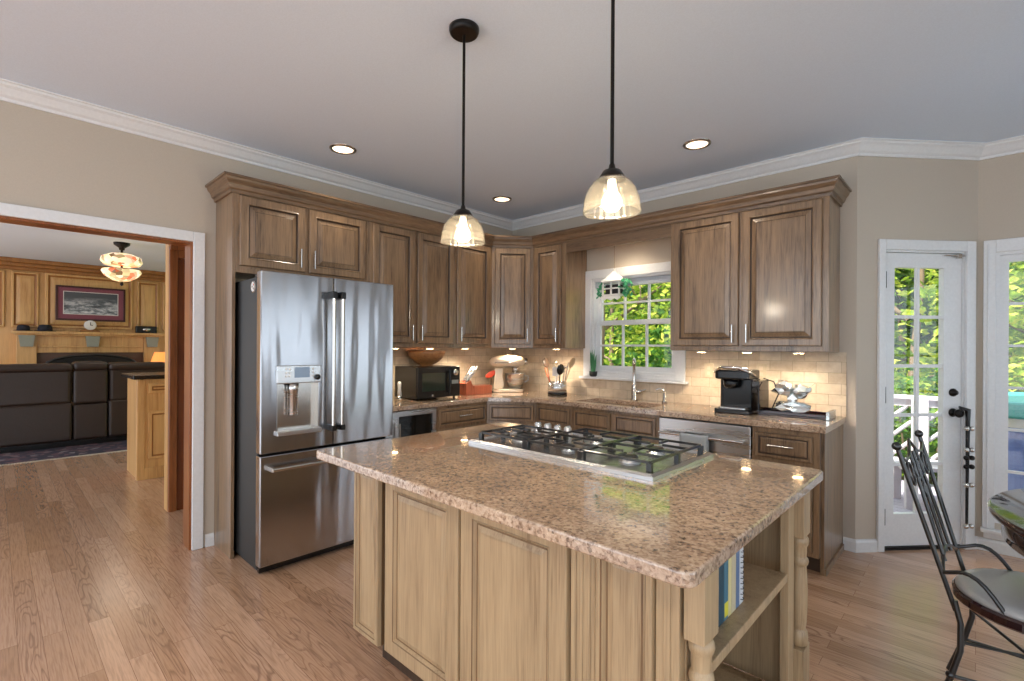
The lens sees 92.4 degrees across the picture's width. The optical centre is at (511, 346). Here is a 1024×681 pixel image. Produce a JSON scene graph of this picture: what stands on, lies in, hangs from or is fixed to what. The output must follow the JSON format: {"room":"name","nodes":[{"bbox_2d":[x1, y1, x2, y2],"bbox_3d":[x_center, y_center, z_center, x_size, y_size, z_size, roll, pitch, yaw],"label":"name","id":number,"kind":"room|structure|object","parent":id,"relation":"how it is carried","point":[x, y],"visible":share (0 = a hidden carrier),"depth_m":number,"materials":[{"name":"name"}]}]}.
{"room":"kitchen","nodes":[
{"label":"kitchen","id":0,"kind":"room"},
{"bbox_2d":[0,269,164,363],"bbox_3d":[-8.050,-0.059,8.312,0.120,2.790,7.400,0,0,43],"label":"wall","id":1,"kind":"structure","parent":0,"point":[7,339],"depth_m":8.29,"materials":[{"name":"brown wood"}]},
{"bbox_2d":[0,256,164,330],"bbox_3d":[-7.717,-0.887,8.483,0.120,1.129,4.700,0,0,43],"label":"wall paneling","id":2,"kind":"structure","parent":1,"relation":"attached to","point":[24,285],"depth_m":8.47,"materials":[{"name":"brown wood"}]},
{"bbox_2d":[55,285,125,321],"bbox_3d":[-7.481,-0.761,8.748,0.029,0.600,0.950,0,0,43],"label":"framed picture","id":3,"kind":"object","parent":1,"relation":"attached to","point":[77,303],"visible":1,"depth_m":8.73,"materials":[{"name":"red paper"}]},
{"bbox_2d":[64,291,117,314],"bbox_3d":[-7.488,-0.768,8.751,0.005,0.385,0.735,0,0,43],"label":"print","id":4,"kind":"object","parent":3,"relation":"attached to","point":[75,302],"depth_m":8.74},
{"bbox_2d":[0,100,511,546],"bbox_3d":[-2.500,-0.026,3.046,0.130,2.790,7.385,0,0,43],"label":"wall","id":5,"kind":"structure","parent":0,"point":[49,161],"depth_m":3.09,"materials":[{"name":"beige paint"}]},
{"bbox_2d":[0,202,204,550],"bbox_3d":[-2.861,0.293,2.660,0.160,2.147,2.054,0,0,43],"label":"trim","id":6,"kind":"structure","parent":5,"relation":"attached to","point":[194,242],"depth_m":3.31,"materials":[{"name":"white paint"}]},
{"bbox_2d":[205,532,213,546],"bbox_3d":[-2.084,1.330,3.387,0.018,0.084,0.053,0,0,43],"label":"baseboard","id":7,"kind":"structure","parent":5,"relation":"attached to","point":[209,538],"depth_m":3.38,"materials":[{"name":"white paint"}]},
{"bbox_2d":[214,192,369,558],"bbox_3d":[-1.581,0.175,3.639,0.388,2.400,0.992,0,0,43],"label":"upper cabinet","id":8,"kind":"object","parent":5,"relation":"attached to","point":[254,234],"visible":0.87,"depth_m":3.34,"materials":[{"name":"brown wood"}]},
{"bbox_2d":[205,171,851,247],"bbox_3d":[0.117,-1.040,3.999,4.437,0.106,1.832,0,0,0],"label":"crown molding","id":9,"kind":"structure","parent":8,"relation":"attached to","point":[225,183],"depth_m":3.67,"materials":[{"name":"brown wood"}]},
{"bbox_2d":[370,222,454,347],"bbox_3d":[-0.936,-0.509,4.315,0.388,1.025,0.868,0,0,43],"label":"upper cabinet","id":10,"kind":"object","parent":5,"relation":"attached to","point":[419,267],"visible":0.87,"depth_m":4.22,"materials":[{"name":"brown wood"}]},
{"bbox_2d":[393,347,511,397],"bbox_3d":[-0.690,0.236,4.858,0.008,0.458,1.999,0,0,43],"label":"wall tiles","id":11,"kind":"structure","parent":5,"relation":"attached to","point":[480,357],"depth_m":5.09,"materials":[{"name":"tile"}]},
{"bbox_2d":[454,239,491,347],"bbox_3d":[-0.472,-0.506,4.805,0.388,1.025,0.476,0,0,43],"label":"upper cabinet","id":12,"kind":"object","parent":5,"relation":"attached to","point":[473,262],"visible":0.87,"depth_m":4.67,"materials":[{"name":"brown wood"}]},
{"bbox_2d":[491,247,533,347],"bbox_3d":[-0.001,-0.503,5.138,0.616,1.025,0.652,0,0,43],"label":"upper cabinet","id":13,"kind":"object","parent":5,"relation":"attached to","point":[512,268],"visible":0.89,"depth_m":4.88,"materials":[{"name":"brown wood"}]},
{"bbox_2d":[0,0,1023,271],"bbox_3d":[-2.783,-1.473,3.814,14.100,0.100,8.100,0,0,43],"label":"ceiling","id":14,"kind":"structure","parent":0,"point":[759,80],"depth_m":2.60,"materials":[{"name":"paint"}]},
{"bbox_2d":[100,242,142,285],"bbox_3d":[-5.399,-1.138,6.799,0.476,0.600,0.476,0,0,43],"label":"ceiling lamp","id":15,"kind":"object","parent":14,"relation":"attached to","point":[124,261],"visible":1,"depth_m":6.68,"materials":[{"name":"beige glass"}]},
{"bbox_2d":[329,144,356,154],"bbox_3d":[-1.207,-1.409,3.509,0.186,0.008,0.186,0,0,43],"label":"recessed light","id":16,"kind":"object","parent":14,"relation":"in","point":[343,149],"visible":1,"depth_m":3.51,"materials":[{"name":"white plastic"}]},
{"bbox_2d":[441,18,484,243],"bbox_3d":[-0.214,-0.933,2.171,0.196,0.948,0.196,0,0,43],"label":"pendant lamp","id":17,"kind":"object","parent":14,"relation":"hanging from","point":[462,30],"visible":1,"depth_m":2.16,"materials":[{"name":"brown metal"}]},
{"bbox_2d":[492,196,511,201],"bbox_3d":[-0.095,-1.402,4.673,0.186,0.008,0.186,0,0,43],"label":"recessed light","id":18,"kind":"object","parent":14,"relation":"in","point":[497,198],"visible":1,"depth_m":4.67,"materials":[{"name":"white plastic"}]},
{"bbox_2d":[583,0,640,219],"bbox_3d":[0.342,-0.929,1.671,0.196,0.948,0.196,0,0,43],"label":"pendant lamp","id":19,"kind":"object","parent":14,"relation":"hanging from","point":[611,201],"visible":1,"depth_m":1.67,"materials":[{"name":"brown metal"}]},
{"bbox_2d":[683,138,710,149],"bbox_3d":[1.275,-1.394,3.387,0.186,0.008,0.186,0,0,43],"label":"recessed light","id":20,"kind":"object","parent":14,"relation":"in","point":[695,144],"visible":1,"depth_m":3.39,"materials":[{"name":"white plastic"}]},
{"bbox_2d":[0,451,1023,680],"bbox_3d":[-2.879,1.397,4.095,14.600,0.060,8.400,0,0,43],"label":"floor","id":21,"kind":"structure","parent":0,"point":[99,581],"depth_m":2.64,"materials":[{"name":"brown wood"}]},
{"bbox_2d":[0,440,126,465],"bbox_3d":[-6.835,1.337,6.534,2.900,0.012,2.900,0,0,43],"label":"area rug","id":22,"kind":"object","parent":21,"relation":"on","point":[12,458],"visible":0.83,"depth_m":6.22,"materials":[{"name":"fabric"}]},
{"bbox_2d":[0,361,164,453],"bbox_3d":[-6.145,0.772,7.027,1.020,1.150,2.280,0,0,43],"label":"recliner sofa","id":23,"kind":"object","parent":22,"relation":"on","point":[43,405],"visible":0.73,"depth_m":6.53,"materials":[{"name":"brown leather"}]},
{"bbox_2d":[0,363,72,372],"bbox_3d":[-6.261,0.277,6.406,0.340,0.110,0.795,0,0,43],"label":"pillow","id":24,"kind":"object","parent":23,"relation":"on","point":[43,367],"depth_m":6.34,"materials":[{"name":"brown leather"}]},
{"bbox_2d":[71,361,107,369],"bbox_3d":[-5.866,0.264,6.827,0.335,0.130,0.380,0,0,43],"label":"pillow","id":25,"kind":"object","parent":23,"relation":"on","point":[77,365],"depth_m":6.71,"materials":[{"name":"brown leather"}]},
{"bbox_2d":[108,362,164,370],"bbox_3d":[-5.498,0.281,7.212,0.340,0.110,0.705,0,0,43],"label":"pillow","id":26,"kind":"object","parent":23,"relation":"on","point":[112,366],"depth_m":7.10,"materials":[{"name":"brown leather"}]},
{"bbox_2d":[11,330,164,363],"bbox_3d":[-7.421,0.540,8.718,0.240,1.600,2.060,0,0,43],"label":"fireplace mantel","id":27,"kind":"object","parent":21,"relation":"on","point":[32,347],"visible":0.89,"depth_m":8.59,"materials":[{"name":"brown wood"}]},
{"bbox_2d":[13,325,32,330],"bbox_3d":[-8.013,-0.314,8.058,0.235,0.100,0.235,0,0,43],"label":"hat","id":28,"kind":"object","parent":27,"relation":"on","point":[19,327],"visible":0.99,"depth_m":8.00,"materials":[{"name":"fabric"}]},
{"bbox_2d":[34,325,52,330],"bbox_3d":[-7.834,-0.318,8.247,0.276,0.110,0.276,0,0,43],"label":"hat","id":29,"kind":"object","parent":27,"relation":"on","point":[40,327],"visible":0.95,"depth_m":8.18,"materials":[{"name":"fabric"}]},
{"bbox_2d":[11,330,164,336],"bbox_3d":[-7.403,-0.225,8.706,0.205,0.070,2.060,0,0,43],"label":"shelf","id":30,"kind":"object","parent":27,"relation":"attached to","point":[18,333],"depth_m":8.51,"materials":[{"name":"brown wood"}]},
{"bbox_2d":[79,320,99,331],"bbox_3d":[-7.436,-0.363,8.662,0.088,0.205,0.276,0,0,43],"label":"mantel clock","id":31,"kind":"object","parent":27,"relation":"on","point":[90,326],"visible":0.98,"depth_m":8.63,"materials":[{"name":"white plastic"}]},
{"bbox_2d":[135,326,156,332],"bbox_3d":[-6.893,-0.323,9.256,0.119,0.130,0.320,0,0,43],"label":"radio","id":32,"kind":"object","parent":27,"relation":"on","point":[138,329],"visible":0.94,"depth_m":9.21,"materials":[{"name":"black plastic"}]},
{"bbox_2d":[45,354,135,363],"bbox_3d":[-7.312,0.728,8.572,0.050,1.225,1.250,0,0,43],"label":"fire screen","id":33,"kind":"object","parent":21,"relation":"on","point":[108,358],"visible":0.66,"depth_m":8.54,"materials":[{"name":"black metal"}]},
{"bbox_2d":[121,372,164,480],"bbox_3d":[-3.590,0.828,5.660,0.690,1.070,1.350,0,0,43],"label":"bar cabinet","id":34,"kind":"object","parent":21,"relation":"on","point":[146,390],"visible":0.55,"depth_m":5.09,"materials":[{"name":"brown wood"}]},
{"bbox_2d":[151,352,164,361],"bbox_3d":[-6.330,0.721,8.882,0.500,1.250,0.500,0,0,43],"label":"table lamp","id":35,"kind":"object","parent":21,"relation":"on","point":[158,356],"visible":0.03,"depth_m":8.76,"materials":[{"name":"yellow fabric"}]},
{"bbox_2d":[164,244,184,511],"bbox_3d":[-2.457,-0.026,4.529,0.165,2.790,1.202,0,0,43],"label":"door","id":36,"kind":"structure","parent":21,"relation":"on","point":[175,255],"depth_m":4.09,"materials":[{"name":"brown wood"}]},
{"bbox_2d":[234,270,392,573],"bbox_3d":[-1.418,0.461,3.465,0.820,1.830,0.910,0,0,43],"label":"refrigerator","id":37,"kind":"object","parent":21,"relation":"on","point":[314,354],"visible":0.89,"depth_m":3.14,"materials":[{"name":"silver metal"}]},
{"bbox_2d":[386,407,435,437],"bbox_3d":[-0.989,0.932,4.125,0.579,0.853,0.513,0,0,43],"label":"beverage cooler","id":38,"kind":"object","parent":21,"relation":"on","point":[414,421],"visible":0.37,"depth_m":4.00,"materials":[{"name":"silver metal"}]},
{"bbox_2d":[434,402,486,431],"bbox_3d":[-0.614,0.943,4.538,0.564,0.875,0.598,0,0,43],"label":"base cabinet","id":39,"kind":"object","parent":21,"relation":"on","point":[450,417],"visible":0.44,"depth_m":4.35,"materials":[{"name":"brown wood"}]},
{"bbox_2d":[487,401,536,425],"bbox_3d":[0.013,0.894,4.963,0.889,0.770,0.876,0,0,43],"label":"base cabinet","id":40,"kind":"object","parent":21,"relation":"on","point":[525,413],"visible":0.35,"depth_m":4.55,"materials":[{"name":"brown wood"}]},
{"bbox_2d":[537,402,597,429],"bbox_3d":[0.572,0.950,4.608,0.408,0.875,0.622,0,0,43],"label":"base cabinet","id":41,"kind":"object","parent":21,"relation":"on","point":[553,414],"visible":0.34,"depth_m":4.37,"materials":[{"name":"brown wood"}]},
{"bbox_2d":[353,472,809,680],"bbox_3d":[0.199,0.944,1.968,1.541,0.884,0.971,0,0,43],"label":"kitchen island","id":42,"kind":"object","parent":21,"relation":"on","point":[448,593],"visible":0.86,"depth_m":1.61,"materials":[{"name":"brown wood"}]},
{"bbox_2d":[316,422,822,588],"bbox_3d":[0.159,0.483,2.033,1.717,0.036,1.209,0,0,43],"label":"island countertop","id":43,"kind":"structure","parent":42,"relation":"on","point":[678,528],"depth_m":1.55,"materials":[{"name":"stone"}]},
{"bbox_2d":[469,422,713,480],"bbox_3d":[0.326,0.435,2.230,0.960,0.061,0.540,0,0,43],"label":"gas cooktop","id":44,"kind":"object","parent":43,"relation":"in","point":[630,456],"visible":1,"depth_m":2.10,"materials":[{"name":"silver metal"}]},
{"bbox_2d":[718,564,723,626],"bbox_3d":[0.530,0.678,1.436,0.161,0.205,0.036,0,0,43],"label":"book","id":45,"kind":"object","parent":42,"relation":"on","point":[721,568],"visible":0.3,"depth_m":1.38,"materials":[{"name":"blue paper"}]},
{"bbox_2d":[724,560,727,620],"bbox_3d":[0.555,0.670,1.462,0.162,0.222,0.030,0,0,43],"label":"book","id":46,"kind":"object","parent":42,"relation":"on","point":[726,562],"visible":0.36,"depth_m":1.41,"materials":[{"name":"blue paper"}]},
{"bbox_2d":[728,557,731,616],"bbox_3d":[0.576,0.667,1.484,0.161,0.228,0.022,0,0,43],"label":"book","id":47,"kind":"object","parent":42,"relation":"on","point":[729,560],"visible":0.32,"depth_m":1.43,"materials":[{"name":"beige paper"}]},
{"bbox_2d":[713,667,748,680],"bbox_3d":[0.556,1.222,1.589,0.423,0.030,0.698,0,0,43],"label":"shelf","id":48,"kind":"object","parent":42,"relation":"attached to","point":[720,674],"depth_m":1.80,"materials":[{"name":"brown wood"}]},
{"bbox_2d":[731,554,735,613],"bbox_3d":[0.597,0.668,1.507,0.161,0.226,0.034,0,0,43],"label":"book","id":49,"kind":"object","parent":42,"relation":"on","point":[733,560],"visible":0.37,"depth_m":1.45,"materials":[{"name":"beige paper"}]},
{"bbox_2d":[736,550,739,607],"bbox_3d":[0.620,0.665,1.531,0.161,0.232,0.026,0,0,43],"label":"book","id":50,"kind":"object","parent":42,"relation":"on","point":[738,552],"visible":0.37,"depth_m":1.47,"materials":[{"name":"paper"}]},
{"bbox_2d":[739,548,743,604],"bbox_3d":[0.645,0.662,1.552,0.168,0.238,0.030,0,0,43],"label":"book","id":51,"kind":"object","parent":42,"relation":"on","point":[741,577],"visible":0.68,"depth_m":1.49,"materials":[{"name":"white paper"}]},
{"bbox_2d":[712,562,787,671],"bbox_3d":[0.559,0.795,1.589,0.423,0.028,0.698,0,0,43],"label":"shelf","id":52,"kind":"object","parent":42,"relation":"attached to","point":[761,585],"depth_m":1.50,"materials":[{"name":"brown wood"}]},
{"bbox_2d":[572,402,661,443],"bbox_3d":[1.015,0.953,4.189,0.808,0.875,0.622,0,0,43],"label":"base cabinet","id":53,"kind":"object","parent":21,"relation":"on","point":[622,422],"visible":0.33,"depth_m":3.94,"materials":[{"name":"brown wood"}]},
{"bbox_2d":[393,389,845,433],"bbox_3d":[0.465,0.492,3.766,3.189,0.039,2.003,0,0,43],"label":"countertop","id":54,"kind":"structure","parent":53,"relation":"on","point":[669,409],"depth_m":3.98,"materials":[{"name":"stone"}]},
{"bbox_2d":[397,381,401,400],"bbox_3d":[-0.966,0.380,4.218,0.048,0.168,0.048,0,0,43],"label":"salt shaker","id":55,"kind":"object","parent":54,"relation":"on","point":[399,393],"visible":1,"depth_m":4.20,"materials":[{"name":"white plastic"}]},
{"bbox_2d":[395,365,459,400],"bbox_3d":[-0.760,0.320,4.495,0.387,0.290,0.475,0,0,43],"label":"microwave","id":56,"kind":"object","parent":54,"relation":"on","point":[418,382],"visible":0.97,"depth_m":4.36,"materials":[{"name":"black plastic"}]},
{"bbox_2d":[407,351,445,365],"bbox_3d":[-0.781,0.104,4.485,0.350,0.140,0.350,0,0,43],"label":"bowl","id":57,"kind":"object","parent":56,"relation":"on","point":[424,358],"visible":0.99,"depth_m":4.37,"materials":[{"name":"brown wood"}]},
{"bbox_2d":[460,380,491,394],"bbox_3d":[-0.367,0.396,4.887,0.130,0.143,0.345,0,0,43],"label":"knife block","id":58,"kind":"object","parent":54,"relation":"on","point":[467,388],"visible":0.9,"depth_m":4.79,"materials":[{"name":"orange wood"}]},
{"bbox_2d":[489,355,528,391],"bbox_3d":[-0.031,0.279,5.156,0.420,0.382,0.216,0,0,-5],"label":"stand mixer","id":59,"kind":"object","parent":54,"relation":"on","point":[514,380],"visible":1,"depth_m":5.09,"materials":[{"name":"beige metal"}]},
{"bbox_2d":[505,373,528,388],"bbox_3d":[0.034,0.354,5.163,0.216,0.159,0.218,0,0,43],"label":"bowl","id":60,"kind":"object","parent":59,"relation":"on","point":[513,380],"depth_m":5.09,"materials":[{"name":"silver metal"}]},
{"bbox_2d":[548,381,566,394],"bbox_3d":[0.452,0.410,4.886,0.192,0.125,0.192,0,0,43],"label":"utensil crock","id":61,"kind":"object","parent":54,"relation":"on","point":[554,388],"visible":0.95,"depth_m":4.81,"materials":[{"name":"silver metal"}]},
{"bbox_2d":[630,358,645,400],"bbox_3d":[1.084,0.286,4.340,0.159,0.380,0.130,0,0,-34],"label":"faucet","id":62,"kind":"object","parent":54,"relation":"on","point":[634,391],"visible":1,"depth_m":4.37,"materials":[{"name":"grey metal"}]},
{"bbox_2d":[714,366,778,414],"bbox_3d":[1.699,0.309,3.576,0.393,0.342,0.308,0,0,43],"label":"coffee maker","id":63,"kind":"object","parent":54,"relation":"on","point":[743,392],"visible":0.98,"depth_m":3.55,"materials":[{"name":"black plastic"}]},
{"bbox_2d":[718,405,747,409],"bbox_3d":[1.606,0.442,3.567,0.194,0.012,0.103,0,0,43],"label":"drip tray","id":64,"kind":"object","parent":63,"relation":"on","point":[723,407],"depth_m":3.56,"materials":[{"name":"silver metal"}]},
{"bbox_2d":[758,407,835,420],"bbox_3d":[1.977,0.454,3.424,0.437,0.056,0.205,0,0,43],"label":"serving tray","id":65,"kind":"object","parent":54,"relation":"on","point":[831,414],"visible":0.69,"depth_m":3.34,"materials":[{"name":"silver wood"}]},
{"bbox_2d":[771,380,815,412],"bbox_3d":[1.960,0.351,3.424,0.289,0.235,0.159,0,0,43],"label":"bowl","id":66,"kind":"object","parent":65,"relation":"on","point":[782,387],"visible":0.98,"depth_m":3.39,"materials":[{"name":"silver metal"}]},
{"bbox_2d":[658,416,751,458],"bbox_3d":[1.525,0.947,3.662,0.651,0.853,0.658,0,0,43],"label":"dishwasher","id":67,"kind":"object","parent":21,"relation":"on","point":[735,440],"visible":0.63,"depth_m":3.39,"materials":[{"name":"silver metal"}]},
{"bbox_2d":[679,432,708,451],"bbox_3d":[1.278,0.705,3.456,0.200,0.182,0.036,0,0,43],"label":"dish towel","id":68,"kind":"object","parent":67,"relation":"hanging from","point":[686,437],"visible":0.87,"depth_m":3.44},
{"bbox_2d":[752,424,843,575],"bbox_3d":[1.928,0.958,3.305,0.418,0.875,0.650,0,0,43],"label":"base cabinet","id":69,"kind":"object","parent":21,"relation":"on","point":[824,452],"visible":0.62,"depth_m":3.08,"materials":[{"name":"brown wood"}]},
{"bbox_2d":[891,430,1023,680],"bbox_3d":[1.888,0.888,1.861,0.510,1.020,0.648,0,0,-42],"label":"chair","id":70,"kind":"object","parent":21,"relation":"on","point":[995,595],"visible":1,"depth_m":1.90,"materials":[{"name":"black metal"}]},
{"bbox_2d":[955,568,1023,621],"bbox_3d":[1.941,0.919,1.802,0.490,0.032,0.470,0,0,-42],"label":"cushion","id":71,"kind":"object","parent":70,"relation":"on","point":[1007,585],"depth_m":1.83,"materials":[{"name":"grey fabric"}]},
{"bbox_2d":[987,488,1023,555],"bbox_3d":[2.489,1.018,1.493,1.508,0.762,1.508,0,0,43],"label":"table","id":72,"kind":"object","parent":21,"relation":"on","point":[1007,507],"visible":1,"depth_m":1.89,"materials":[{"name":"brown wood"}]},
{"bbox_2d":[512,156,857,538],"bbox_3d":[1.172,-0.004,4.564,3.375,2.790,0.130,0,0,43],"label":"wall","id":73,"kind":"structure","parent":0,"point":[656,250],"depth_m":3.51,"materials":[{"name":"beige paint"}]},
{"bbox_2d":[533,243,586,347],"bbox_3d":[0.461,-0.501,4.882,0.404,1.025,0.388,0,0,43],"label":"upper cabinet","id":74,"kind":"object","parent":73,"relation":"attached to","point":[559,275],"visible":0.98,"depth_m":4.75,"materials":[{"name":"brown wood"}]},
{"bbox_2d":[566,224,670,252],"bbox_3d":[1.007,-0.948,4.402,1.040,0.125,0.338,0,0,43],"label":"valance board","id":75,"kind":"object","parent":73,"relation":"attached to","point":[664,231],"visible":0.71,"depth_m":4.24,"materials":[{"name":"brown wood"}]},
{"bbox_2d":[596,246,632,300],"bbox_3d":[0.937,-0.748,4.518,0.372,0.645,0.156,0,0,43],"label":"hanging lantern","id":76,"kind":"object","parent":75,"relation":"hanging from","point":[616,290],"visible":0.97,"depth_m":4.48,"materials":[{"name":"white plastic"}]},
{"bbox_2d":[579,261,687,383],"bbox_3d":[1.127,-0.216,4.567,1.095,1.057,0.190,0,0,43],"label":"window","id":77,"kind":"structure","parent":73,"relation":"in","point":[594,308],"depth_m":4.62,"materials":[{"name":"white paint"}]},
{"bbox_2d":[589,350,596,376],"bbox_3d":[0.792,0.158,4.786,0.080,0.262,0.080,0,0,43],"label":"potted succulent","id":78,"kind":"object","parent":77,"relation":"on","point":[592,373],"visible":1,"depth_m":4.77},
{"bbox_2d":[595,275,670,288],"bbox_3d":[1.139,-0.605,4.577,0.827,0.062,0.051,0,0,43],"label":"window blind","id":79,"kind":"object","parent":77,"relation":"attached to","point":[663,278],"visible":0.61,"depth_m":4.45,"materials":[{"name":"fabric"}]},
{"bbox_2d":[512,349,846,416],"bbox_3d":[1.154,0.254,4.484,3.178,0.446,0.008,0,0,43],"label":"wall tiles","id":80,"kind":"structure","parent":73,"relation":"attached to","point":[828,370],"depth_m":4.03,"materials":[{"name":"tile"}]},
{"bbox_2d":[705,363,713,377],"bbox_3d":[1.616,0.194,4.035,0.072,0.116,0.008,0,0,43],"label":"wall outlet","id":81,"kind":"object","parent":80,"relation":"attached to","point":[708,366],"visible":1,"depth_m":4.03,"materials":[{"name":"beige plastic"}]},
{"bbox_2d":[756,363,766,378],"bbox_3d":[1.907,0.185,3.760,0.072,0.116,0.008,0,0,43],"label":"wall outlet","id":82,"kind":"object","parent":80,"relation":"attached to","point":[761,367],"visible":0.76,"depth_m":3.75,"materials":[{"name":"beige plastic"}]},
{"bbox_2d":[670,196,839,351],"bbox_3d":[1.758,-0.487,3.654,1.080,1.037,0.388,0,0,43],"label":"upper cabinet","id":83,"kind":"object","parent":73,"relation":"attached to","point":[766,278],"visible":0.98,"depth_m":3.45,"materials":[{"name":"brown wood"}]},
{"bbox_2d":[843,537,876,552],"bbox_3d":[2.384,1.356,3.359,0.212,0.084,0.057,0,0,10],"label":"baseboard","id":84,"kind":"structure","parent":73,"relation":"attached to","point":[853,545],"depth_m":3.35,"materials":[{"name":"white paint"}]},
{"bbox_2d":[855,156,977,538],"bbox_3d":[2.794,0.006,3.457,0.896,2.790,0.130,0,0,-4],"label":"wall","id":85,"kind":"structure","parent":0,"point":[898,198],"depth_m":3.37,"materials":[{"name":"beige paint"}]},
{"bbox_2d":[0,78,1023,230],"bbox_3d":[-0.159,-1.363,1.274,5.695,0.088,7.820,0,0,43],"label":"trim","id":86,"kind":"structure","parent":85,"relation":"attached to","point":[10,91],"depth_m":3.42,"materials":[{"name":"white paint"}]},
{"bbox_2d":[876,239,975,551],"bbox_3d":[2.851,0.334,3.434,0.714,2.135,0.184,0,0,-4],"label":"door","id":87,"kind":"structure","parent":85,"relation":"in","point":[956,365],"depth_m":3.40,"materials":[{"name":"white paint"}]},
{"bbox_2d":[958,406,974,528],"bbox_3d":[3.107,0.823,3.353,0.088,0.833,0.051,0,0,20],"label":"strap","id":88,"kind":"object","parent":87,"relation":"hanging from","point":[967,428],"visible":1,"depth_m":3.35,"materials":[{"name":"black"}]},
{"bbox_2d":[976,152,1023,541],"bbox_3d":[3.733,0.011,3.055,1.220,2.790,0.130,0,0,43],"label":"wall","id":89,"kind":"structure","parent":0,"point":[1000,179],"depth_m":3.38,"materials":[{"name":"beige paint"}]},
{"bbox_2d":[975,536,1023,558],"bbox_3d":[3.658,1.364,3.002,1.244,0.084,0.038,0,0,43],"label":"baseboard","id":90,"kind":"structure","parent":89,"relation":"attached to","point":[1001,547],"depth_m":3.34,"materials":[{"name":"white paint"}]},
{"bbox_2d":[980,237,1023,541],"bbox_3d":[3.707,0.294,3.030,1.180,2.045,0.200,0,0,43],"label":"window frame","id":91,"kind":"structure","parent":89,"relation":"in","point":[996,260],"depth_m":3.36,"materials":[{"name":"white paint"}]},
{"label":"outside","id":92,"kind":"structure","parent":0,"visible":0},
{"bbox_2d":[893,480,936,511],"bbox_3d":[5.119,1.600,3.379,6.000,0.230,2.000,0,0,43],"label":"deck","id":93,"kind":"object","parent":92,"point":[898,504],"depth_m":4.69,"materials":[{"name":"wood"}]},
{"bbox_2d":[893,457,937,509],"bbox_3d":[4.044,1.283,4.498,0.900,0.390,0.445,0,0,23],"label":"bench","id":94,"kind":"object","parent":93,"relation":"on","point":[908,500],"visible":0.18,"depth_m":4.70,"materials":[{"name":"white paint"}]},
{"bbox_2d":[894,394,937,480],"bbox_3d":[5.119,1.007,4.539,4.600,0.955,0.140,0,0,43],"label":"deck railing","id":95,"kind":"object","parent":93,"relation":"on","point":[925,402],"visible":0.2,"depth_m":5.20,"materials":[{"name":"white paint"}]},
{"bbox_2d":[1008,392,1023,489],"bbox_3d":[4.812,0.953,3.633,1.800,1.060,1.300,0,0,43],"label":"hot tub","id":96,"kind":"object","parent":93,"relation":"on","point":[1015,399],"visible":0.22,"depth_m":3.74,"materials":[{"name":"teal plastic"}]},
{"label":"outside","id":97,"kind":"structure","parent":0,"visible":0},
{"bbox_3d":[12.502,2.709,11.765,30.000,0.100,25.700,0,0,43],"label":"ground","id":98,"kind":"structure","parent":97,"visible":0},
{"bbox_2d":[602,283,670,365],"bbox_3d":[1.168,0.093,7.781,3.183,5.007,3.479,0,0,-14],"label":"tree","id":99,"kind":"object","parent":98,"relation":"on","point":[630,310],"visible":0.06,"depth_m":7.65,"materials":[{"name":"green plant"}]},
{"bbox_2d":[603,286,671,367],"bbox_3d":[2.046,-1.304,15.232,7.273,7.803,6.687,0,0,43],"label":"tree","id":100,"kind":"object","parent":98,"relation":"on","point":[644,303],"visible":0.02,"depth_m":13.09,"materials":[{"name":"green plant"}]},
{"bbox_2d":[604,283,671,367],"bbox_3d":[2.654,-1.093,11.417,5.838,7.390,6.269,0,0,-42],"label":"tree","id":101,"kind":"object","parent":98,"relation":"on","point":[644,289],"visible":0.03,"depth_m":11.27,"materials":[{"name":"green plant"}]},
{"bbox_2d":[628,282,671,367],"bbox_3d":[3.077,0.143,7.141,3.713,4.933,3.030,0,0,0],"label":"tree","id":102,"kind":"object","parent":98,"relation":"on","point":[665,290],"visible":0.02,"depth_m":6.57,"materials":[{"name":"green plant"}]},
{"bbox_2d":[622,268,938,362],"bbox_3d":[5.365,-1.646,10.257,6.913,8.530,6.948,0,0,-27],"label":"tree","id":103,"kind":"object","parent":98,"relation":"on","point":[897,275],"visible":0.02,"depth_m":9.91,"materials":[{"name":"green plant"}]},
{"bbox_2d":[894,368,937,483],"bbox_3d":[4.954,1.411,6.056,1.838,2.417,1.835,0,0,43],"label":"shrub","id":104,"kind":"object","parent":98,"relation":"on","point":[933,445],"visible":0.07,"depth_m":5.86,"materials":[{"name":"green plant"}]},
{"bbox_2d":[894,261,1023,391],"bbox_3d":[7.902,-0.671,7.077,4.585,6.612,5.211,0,0,21],"label":"tree","id":105,"kind":"object","parent":98,"relation":"on","point":[1016,317],"visible":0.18,"depth_m":6.46,"materials":[{"name":"green plant"}]},
{"bbox_2d":[894,268,1023,478],"bbox_3d":[5.376,-0.423,7.407,6.330,6.083,3.992,0,0,43],"label":"tree","id":106,"kind":"object","parent":98,"relation":"on","point":[924,347],"visible":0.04,"depth_m":6.96,"materials":[{"name":"green plant"}]},
{"bbox_2d":[894,261,1023,392],"bbox_3d":[9.049,-1.826,11.513,5.768,8.930,6.412,0,0,-44],"label":"tree","id":107,"kind":"object","parent":98,"relation":"on","point":[898,299],"visible":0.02,"depth_m":10.93,"materials":[{"name":"green plant"}]},
{"bbox_2d":[1008,369,1023,391],"bbox_3d":[6.072,1.301,5.110,1.847,2.648,1.842,0,0,43],"label":"shrub","id":108,"kind":"object","parent":98,"relation":"on","point":[1016,384],"visible":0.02,"depth_m":5.52,"materials":[{"name":"green plant"}]},
{"bbox_2d":[1009,363,1023,382],"bbox_3d":[7.013,-0.306,4.546,3.818,5.876,3.806,0,0,43],"label":"tree","id":109,"kind":"object","parent":98,"relation":"on","point":[1011,366],"visible":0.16,"depth_m":5.35,"materials":[{"name":"green plant"}]},
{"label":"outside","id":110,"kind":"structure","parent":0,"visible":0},
{"bbox_2d":[604,262,1022,454],"bbox_3d":[3.984,-3.076,23.798,41.568,11.468,10.782,0,0,43],"label":"tree","id":111,"kind":"object","parent":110,"point":[634,355],"depth_m":18.12,"materials":[{"name":"green plant"}]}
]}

